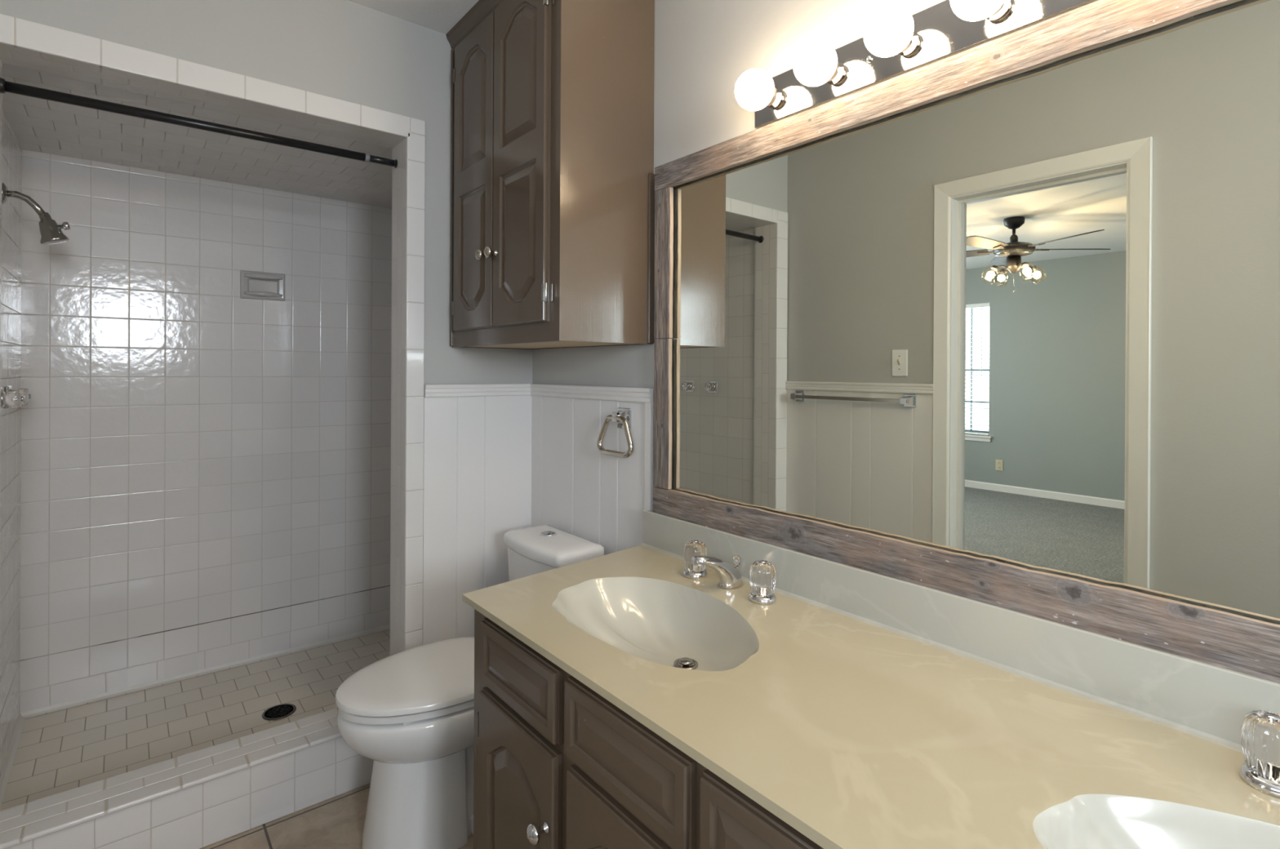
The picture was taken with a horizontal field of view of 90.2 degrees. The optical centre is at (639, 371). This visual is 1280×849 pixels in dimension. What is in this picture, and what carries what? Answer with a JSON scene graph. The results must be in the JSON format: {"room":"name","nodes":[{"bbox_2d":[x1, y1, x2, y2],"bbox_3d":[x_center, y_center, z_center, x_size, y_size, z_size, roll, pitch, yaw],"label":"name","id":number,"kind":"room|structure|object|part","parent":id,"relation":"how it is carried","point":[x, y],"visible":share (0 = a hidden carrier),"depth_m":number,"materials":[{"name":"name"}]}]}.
{"room":"bathroom","nodes":[
{"label":"bathroom","id":0,"kind":"room"},
{"bbox_2d":[0,108,22,776],"bbox_3d":[-1.909,0.199,1.839,0.100,2.134,0.888,0,0,-39],"label":"wall","id":1,"kind":"structure","parent":0,"point":[11,150],"depth_m":2.01,"materials":[{"name":"tile"}]},
{"bbox_2d":[0,386,23,411],"bbox_3d":[-1.782,0.079,1.806,0.054,0.069,0.068,0,0,-39],"label":"shower valve","id":2,"kind":"object","parent":1,"relation":"attached to","point":[13,398],"visible":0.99,"depth_m":1.80,"materials":[{"name":"silver metal"}]},
{"bbox_3d":[-1.776,0.078,1.811,0.030,0.052,0.052,0,0,-39],"label":"knob","id":3,"kind":"part","parent":2,"relation":"part of","materials":[{"name":"clear plastic"}]},
{"bbox_2d":[0,712,25,808],"bbox_3d":[-1.869,1.196,1.877,0.016,0.020,0.888,0,0,-39],"label":"baseboard","id":4,"kind":"structure","parent":1,"relation":"attached to","point":[6,769],"depth_m":1.98,"materials":[{"name":"white tile"}]},
{"bbox_2d":[4,385,31,408],"bbox_3d":[-1.901,0.078,1.953,0.054,0.069,0.068,0,0,-39],"label":"shower valve","id":5,"kind":"object","parent":1,"relation":"attached to","point":[24,392],"visible":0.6,"depth_m":1.95,"materials":[{"name":"silver metal"}]},
{"bbox_3d":[-1.895,0.077,1.958,0.030,0.052,0.052,0,0,-39],"label":"knob","id":6,"kind":"part","parent":5,"relation":"part of","materials":[{"name":"clear plastic"}]},
{"bbox_2d":[1,182,70,244],"bbox_3d":[-1.799,-0.465,1.905,0.149,0.167,0.067,0,0,-39],"label":"sprayer","id":7,"kind":"object","parent":1,"relation":"attached to","point":[51,232],"visible":0.99,"depth_m":1.90,"materials":[{"name":"silver metal"}]},
{"bbox_3d":[-1.819,-0.496,1.889,0.096,0.069,0.019,0,0,-39],"label":"shower arm","id":8,"kind":"part","parent":7,"relation":"part of","materials":[{"name":"silver metal"}]},
{"bbox_3d":[-1.751,-0.443,1.939,0.032,0.025,0.025,0,0,-39],"label":"spray lever","id":9,"kind":"part","parent":7,"relation":"part of","materials":[{"name":"silver metal"}]},
{"bbox_2d":[0,628,390,811],"bbox_3d":[-1.369,1.238,2.276,1.295,0.060,0.898,0,0,-39],"label":"floor","id":10,"kind":"structure","parent":0,"point":[68,748],"depth_m":2.23,"materials":[{"name":"tile"}]},
{"bbox_2d":[262,703,296,720],"bbox_3d":[-1.278,1.206,2.261,0.106,0.004,0.106,0,0,-39],"label":"shower drain","id":11,"kind":"object","parent":10,"relation":"on","point":[284,710],"visible":1,"depth_m":2.26,"materials":[{"name":"grey metal"}]},
{"bbox_2d":[2,63,392,208],"bbox_3d":[-1.361,-0.796,2.276,1.295,0.060,0.888,0,0,-39],"label":"ceiling","id":12,"kind":"structure","parent":0,"point":[37,124],"depth_m":2.16,"materials":[{"name":"tile"}]},
{"bbox_2d":[19,149,391,712],"bbox_3d":[-1.671,0.199,2.654,1.495,2.134,0.080,0,0,-39],"label":"wall","id":13,"kind":"structure","parent":0,"point":[206,468],"depth_m":2.52,"materials":[{"name":"tile"}]},
{"bbox_2d":[20,624,390,718],"bbox_3d":[-1.647,1.198,2.619,1.295,0.016,0.014,0,0,-39],"label":"baseboard","id":14,"kind":"structure","parent":13,"relation":"attached to","point":[113,693],"depth_m":2.52,"materials":[{"name":"white tile"}]},
{"bbox_2d":[240,270,284,301],"bbox_3d":[-1.566,-0.357,2.657,0.164,0.115,0.041,0,0,-39],"label":"soap dish","id":15,"kind":"object","parent":13,"relation":"attached to","point":[253,285],"visible":1,"depth_m":2.66,"materials":[{"name":"grey ceramic"}]},
{"bbox_2d":[0,0,532,396],"bbox_3d":[-1.016,0.075,1.905,1.700,2.390,0.130,0,0,-39],"label":"wall","id":16,"kind":"structure","parent":0,"point":[344,50],"depth_m":1.92,"materials":[{"name":"paint"}]},
{"bbox_2d":[0,58,2,569],"bbox_3d":[-1.520,0.174,1.500,0.010,1.848,0.140,0,0,-39],"label":"trim","id":17,"kind":"structure","parent":16,"relation":"attached to","point":[1,64],"depth_m":1.55,"materials":[{"name":"tile"}]},
{"bbox_2d":[0,77,397,168],"bbox_3d":[-1.167,-0.683,1.817,0.930,0.038,0.036,0,0,-39],"label":"shower curtain rod","id":18,"kind":"object","parent":16,"relation":"attached to","point":[5,86],"visible":1,"depth_m":1.74,"materials":[{"name":"black metal"}]},
{"bbox_3d":[-0.845,-0.687,2.078,0.085,0.022,0.022,0,0,-39],"label":"rod","id":19,"kind":"part","parent":18,"relation":"part of","materials":[{"name":"black metal"}]},
{"bbox_2d":[0,43,405,148],"bbox_3d":[-1.148,-0.754,1.794,0.947,0.012,0.138,0,0,-39],"label":"trim","id":20,"kind":"structure","parent":16,"relation":"attached to","point":[9,55],"depth_m":1.72,"materials":[{"name":"tile"}]},
{"bbox_2d":[0,13,425,137],"bbox_3d":[-1.115,-0.780,1.733,1.073,0.066,0.014,0,0,-39],"label":"trim","id":21,"kind":"structure","parent":16,"relation":"attached to","point":[40,37],"depth_m":1.68,"materials":[{"name":"white tile"}]},
{"bbox_2d":[7,16,425,633],"bbox_3d":[-1.120,0.229,1.734,1.072,2.083,0.009,0,0,-39],"label":"trim","id":22,"kind":"structure","parent":16,"relation":"attached to","point":[305,113],"depth_m":1.86,"materials":[{"name":"beige tile"}]},
{"bbox_2d":[390,137,407,655],"bbox_3d":[-0.788,0.177,2.092,0.010,1.848,0.140,0,0,-39],"label":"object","id":23,"kind":"structure","parent":16,"relation":"attached to","point":[399,206],"depth_m":2.09,"materials":[{"name":"tile"}]},
{"bbox_2d":[404,133,425,650],"bbox_3d":[-0.726,0.169,2.054,0.058,1.861,0.014,0,0,-39],"label":"trim","id":24,"kind":"structure","parent":16,"relation":"attached to","point":[415,144],"depth_m":2.05,"materials":[{"name":"white tile"}]},
{"bbox_2d":[422,395,531,644],"bbox_3d":[-0.552,0.677,2.197,0.395,1.190,0.007,0,0,-39],"label":"panelling","id":25,"kind":"object","parent":16,"relation":"attached to","point":[477,450],"visible":0.6,"depth_m":2.17,"materials":[{"name":"white paint"}]},
{"bbox_2d":[424,383,530,397],"bbox_3d":[-0.540,0.065,2.192,0.400,0.042,0.014,0,0,-39],"label":"chair rail","id":26,"kind":"object","parent":16,"relation":"attached to","point":[488,389],"visible":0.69,"depth_m":2.17,"materials":[{"name":"white"}]},
{"bbox_2d":[200,782,473,848],"bbox_3d":[0.299,1.311,0.196,1.600,0.060,4.215,0,0,-39],"label":"floor","id":27,"kind":"structure","parent":0,"point":[337,822],"depth_m":1.77,"materials":[{"name":"tile"}]},
{"bbox_2d":[0,708,373,848],"bbox_3d":[-1.192,1.174,1.770,1.017,0.188,0.162,0,0,-39],"label":"shower curb","id":28,"kind":"object","parent":27,"relation":"on","point":[201,798],"visible":0.78,"depth_m":1.72,"materials":[{"name":"tile"}]},
{"bbox_2d":[334,524,604,848],"bbox_3d":[-0.499,0.893,1.855,0.712,0.758,0.376,0,0,-39],"label":"toilet","id":29,"kind":"object","parent":27,"relation":"on","point":[411,712],"visible":0.56,"depth_m":1.67,"materials":[{"name":"white ceramic"}]},
{"bbox_3d":[-0.589,0.844,1.783,0.480,0.026,0.374,0,0,-39],"label":"lid","id":30,"kind":"part","parent":29,"relation":"part of","materials":[{"name":"white"}]},
{"bbox_3d":[-0.589,0.956,1.783,0.475,0.138,0.367,0,0,-39],"label":"bowl","id":31,"kind":"part","parent":29,"relation":"part of","materials":[{"name":"white ceramic"}]},
{"bbox_3d":[-0.588,0.871,1.784,0.474,0.017,0.361,0,0,-39],"label":"seat","id":32,"kind":"part","parent":29,"relation":"part of","materials":[{"name":"white"}]},
{"bbox_3d":[-0.285,0.734,2.013,0.172,0.330,0.336,0,0,-39],"label":"tank","id":33,"kind":"part","parent":29,"relation":"part of","materials":[{"name":"white ceramic"}]},
{"bbox_3d":[-0.286,0.545,2.011,0.185,0.048,0.354,0,0,-39],"label":"tank lid","id":34,"kind":"part","parent":29,"relation":"part of","materials":[{"name":"white ceramic"}]},
{"bbox_2d":[473,608,823,848],"bbox_3d":[0.342,0.894,0.919,0.624,0.770,1.590,0,0,-39],"label":"vanity cabinet","id":35,"kind":"object","parent":27,"relation":"on","point":[557,765],"visible":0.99,"depth_m":1.03,"materials":[{"name":"brown paint"}]},
{"bbox_3d":[-0.235,0.911,1.208,0.018,0.509,0.296,0,0,-39],"label":"door","id":36,"kind":"part","parent":35,"relation":"part of","materials":[{"name":"brown paint"}]},
{"bbox_3d":[-0.232,0.576,1.205,0.018,0.128,0.295,0,0,-39],"label":"drawer","id":37,"kind":"part","parent":35,"relation":"part of","materials":[{"name":"brown paint"}]},
{"bbox_3d":[-0.176,0.788,1.092,0.036,0.032,0.032,0,0,-39],"label":"knob","id":38,"kind":"part","parent":35,"relation":"part of","materials":[{"name":"silver metal"}]},
{"bbox_3d":[-0.027,0.913,0.951,0.018,0.509,0.292,0,0,-39],"label":"door","id":39,"kind":"part","parent":35,"relation":"part of","materials":[{"name":"brown paint"}]},
{"bbox_3d":[-0.027,0.577,0.953,0.018,0.128,0.300,0,0,-39],"label":"drawer","id":40,"kind":"part","parent":35,"relation":"part of","materials":[{"name":"brown paint"}]},
{"bbox_3d":[0.135,0.579,0.753,0.018,0.128,0.173,0,0,-39],"label":"drawer","id":41,"kind":"part","parent":35,"relation":"part of","materials":[{"name":"brown paint"}]},
{"bbox_2d":[462,510,1279,848],"bbox_3d":[0.354,0.494,0.933,0.590,0.210,1.744,0,0,-39],"label":"countertop","id":42,"kind":"structure","parent":35,"relation":"on","point":[860,708],"depth_m":0.91,"materials":[{"name":"stone"}]},
{"bbox_2d":[551,577,759,671],"bbox_3d":[0.033,0.539,1.268,0.321,0.114,0.506,0,0,-39],"label":"basin","id":43,"kind":"object","parent":42,"relation":"in","point":[651,624],"depth_m":1.37,"materials":[{"name":"white ceramic"}]},
{"bbox_2d":[683,539,776,604],"bbox_3d":[0.174,0.440,1.411,0.149,0.085,0.262,0,0,-39],"label":"faucet","id":44,"kind":"object","parent":42,"relation":"on","point":[762,573],"visible":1,"depth_m":1.39,"materials":[{"name":"silver metal"}]},
{"bbox_3d":[0.130,0.467,1.508,0.057,0.030,0.057,0,0,-39],"label":"handle","id":45,"kind":"part","parent":44,"relation":"part of","materials":[{"name":"silver metal"}]},
{"bbox_3d":[0.131,0.434,1.508,0.054,0.067,0.054,0,0,-39],"label":"handle","id":46,"kind":"part","parent":44,"relation":"part of","materials":[{"name":"clear plastic"}]},
{"bbox_3d":[0.175,0.439,1.412,0.145,0.084,0.042,0,0,-39],"label":"spout","id":47,"kind":"part","parent":44,"relation":"part of","materials":[{"name":"silver metal"}]},
{"bbox_3d":[0.220,0.440,1.448,0.017,0.043,0.017,0,0,-39],"label":"lift rod","id":48,"kind":"part","parent":44,"relation":"part of","materials":[{"name":"clear plastic"}]},
{"bbox_3d":[0.259,0.468,1.349,0.057,0.030,0.057,0,0,-39],"label":"handle","id":49,"kind":"part","parent":44,"relation":"part of","materials":[{"name":"silver metal"}]},
{"bbox_3d":[0.260,0.435,1.349,0.054,0.067,0.054,0,0,-39],"label":"handle","id":50,"kind":"part","parent":44,"relation":"part of","materials":[{"name":"clear plastic"}]},
{"bbox_2d":[1032,794,1279,848],"bbox_3d":[0.630,0.544,0.531,0.321,0.114,0.506,0,0,-39],"label":"basin","id":51,"kind":"object","parent":42,"relation":"in","point":[1060,821],"depth_m":0.71,"materials":[{"name":"white ceramic"}]},
{"bbox_2d":[1239,710,1279,798],"bbox_3d":[0.787,0.444,0.653,0.149,0.085,0.262,0,0,-39],"label":"faucet","id":52,"kind":"object","parent":42,"relation":"on","point":[1260,729],"visible":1,"depth_m":0.74,"materials":[{"name":"silver metal"}]},
{"bbox_3d":[0.744,0.471,0.750,0.057,0.030,0.057,0,0,-39],"label":"handle","id":53,"kind":"part","parent":52,"relation":"part of","materials":[{"name":"silver metal"}]},
{"bbox_2d":[348,0,478,34],"bbox_3d":[0.345,-1.139,0.231,1.700,0.060,4.435,0,0,-39],"label":"ceiling","id":54,"kind":"structure","parent":0,"point":[439,15],"depth_m":1.98,"materials":[{"name":"paint"}]},
{"bbox_2d":[532,0,944,486],"bbox_3d":[1.001,0.088,0.686,0.100,2.390,4.305,0,0,-39],"label":"wall","id":55,"kind":"structure","parent":0,"point":[703,47],"depth_m":1.64,"materials":[{"name":"paint"}]},
{"bbox_2d":[445,0,654,349],"bbox_3d":[-0.313,-0.597,1.943,0.362,1.036,0.688,0,0,-39],"label":"upper cabinet","id":56,"kind":"object","parent":55,"relation":"attached to","point":[552,226],"visible":1,"depth_m":1.73,"materials":[{"name":"brown paint"}]},
{"bbox_3d":[-0.512,-0.593,1.974,0.018,0.925,0.282,0,0,-39],"label":"door","id":57,"kind":"part","parent":56,"relation":"part of","materials":[{"name":"brown paint"}]},
{"bbox_3d":[-0.420,-1.093,1.858,0.024,0.044,0.682,0,0,-39],"label":"crown moulding","id":58,"kind":"part","parent":56,"relation":"part of","materials":[{"name":"brown paint"}]},
{"bbox_3d":[-0.465,-0.342,1.871,0.036,0.032,0.032,0,0,-39],"label":"knob","id":59,"kind":"part","parent":56,"relation":"part of","materials":[{"name":"silver metal"}]},
{"bbox_3d":[-0.428,-0.341,1.826,0.036,0.032,0.032,0,0,-39],"label":"knob","id":60,"kind":"part","parent":56,"relation":"part of","materials":[{"name":"silver metal"}]},
{"bbox_3d":[-0.329,-0.591,1.748,0.018,0.925,0.296,0,0,-39],"label":"door","id":61,"kind":"part","parent":56,"relation":"part of","materials":[{"name":"brown paint"}]},
{"bbox_3d":[-0.294,-0.086,1.967,0.277,0.010,0.644,0,0,-39],"label":"panel","id":62,"kind":"part","parent":56,"relation":"part of","materials":[{"name":"beige wood"}]},
{"bbox_2d":[530,383,653,403],"bbox_3d":[-0.185,0.067,2.052,0.014,0.042,0.689,0,0,-39],"label":"chair rail","id":63,"kind":"object","parent":55,"relation":"attached to","point":[644,395],"visible":1,"depth_m":1.99,"materials":[{"name":"white wood"}]},
{"bbox_2d":[531,395,653,555],"bbox_3d":[-0.181,0.680,2.058,0.006,1.190,0.679,0,0,-39],"label":"panelling","id":64,"kind":"object","parent":55,"relation":"attached to","point":[577,489],"visible":0.18,"depth_m":2.04,"materials":[{"name":"white paint"}]},
{"bbox_2d":[596,407,634,457],"bbox_3d":[-0.062,0.178,1.871,0.047,0.141,0.169,0,0,-39],"label":"towel ring","id":65,"kind":"object","parent":64,"relation":"attached to","point":[622,417],"visible":1,"depth_m":1.86,"materials":[{"name":"silver metal"}]},
{"bbox_3d":[-0.062,0.137,1.871,0.035,0.043,0.037,0,0,-39],"label":"post","id":66,"kind":"part","parent":65,"relation":"part of","materials":[{"name":"silver metal"}]},
{"bbox_3d":[-0.047,0.139,1.883,0.008,0.062,0.062,0,0,-39],"label":"wall plate","id":67,"kind":"part","parent":65,"relation":"part of","materials":[{"name":"silver metal"}]},
{"bbox_2d":[644,402,653,511],"bbox_3d":[0.025,0.281,1.796,0.014,0.390,0.026,0,0,-39],"label":"trim","id":68,"kind":"structure","parent":55,"relation":"attached to","point":[649,407],"depth_m":1.79,"materials":[{"name":"white wood"}]},
{"bbox_2d":[734,0,1098,128],"bbox_3d":[0.515,-0.612,1.103,0.134,0.099,0.899,0,0,-39],"label":"vanity light","id":69,"kind":"object","parent":55,"relation":"attached to","point":[895,42],"visible":1,"depth_m":1.17,"materials":[{"name":"silver metal"}]},
{"bbox_2d":[734,68,782,111],"bbox_3d":[0.259,-0.614,1.399,0.109,0.085,0.085,0,0,-39],"label":"bulb","id":70,"kind":"object","parent":69,"relation":"attached to","point":[755,90],"depth_m":1.37,"materials":[{"name":"white glass"}]},
{"bbox_2d":[793,39,843,86],"bbox_3d":[0.357,-0.613,1.277,0.109,0.085,0.085,0,0,-39],"label":"bulb","id":71,"kind":"object","parent":69,"relation":"attached to","point":[816,63],"depth_m":1.25,"materials":[{"name":"white glass"}]},
{"bbox_2d":[863,4,918,57],"bbox_3d":[0.456,-0.612,1.156,0.109,0.085,0.085,0,0,-39],"label":"bulb","id":72,"kind":"object","parent":69,"relation":"attached to","point":[891,30],"depth_m":1.12,"materials":[{"name":"white glass"}]},
{"bbox_2d":[950,0,1010,21],"bbox_3d":[0.555,-0.612,1.034,0.109,0.085,0.085,0,0,-39],"label":"bulb","id":73,"kind":"object","parent":69,"relation":"attached to","point":[967,10],"depth_m":1.02,"materials":[{"name":"white glass"}]},
{"bbox_2d":[640,510,1279,752],"bbox_3d":[0.566,0.444,1.104,0.047,0.109,1.744,0,0,-39],"label":"backsplash","id":74,"kind":"structure","parent":55,"relation":"attached to","point":[1208,702],"depth_m":1.03,"materials":[{"name":"stone"}]},
{"bbox_2d":[653,0,1279,683],"bbox_3d":[0.577,-0.082,1.107,0.028,0.949,1.679,0,0,-39],"label":"framed mirror","id":75,"kind":"object","parent":55,"relation":"attached to","point":[996,322],"visible":1,"depth_m":1.06,"materials":[{"name":"mirror"}]}
]}

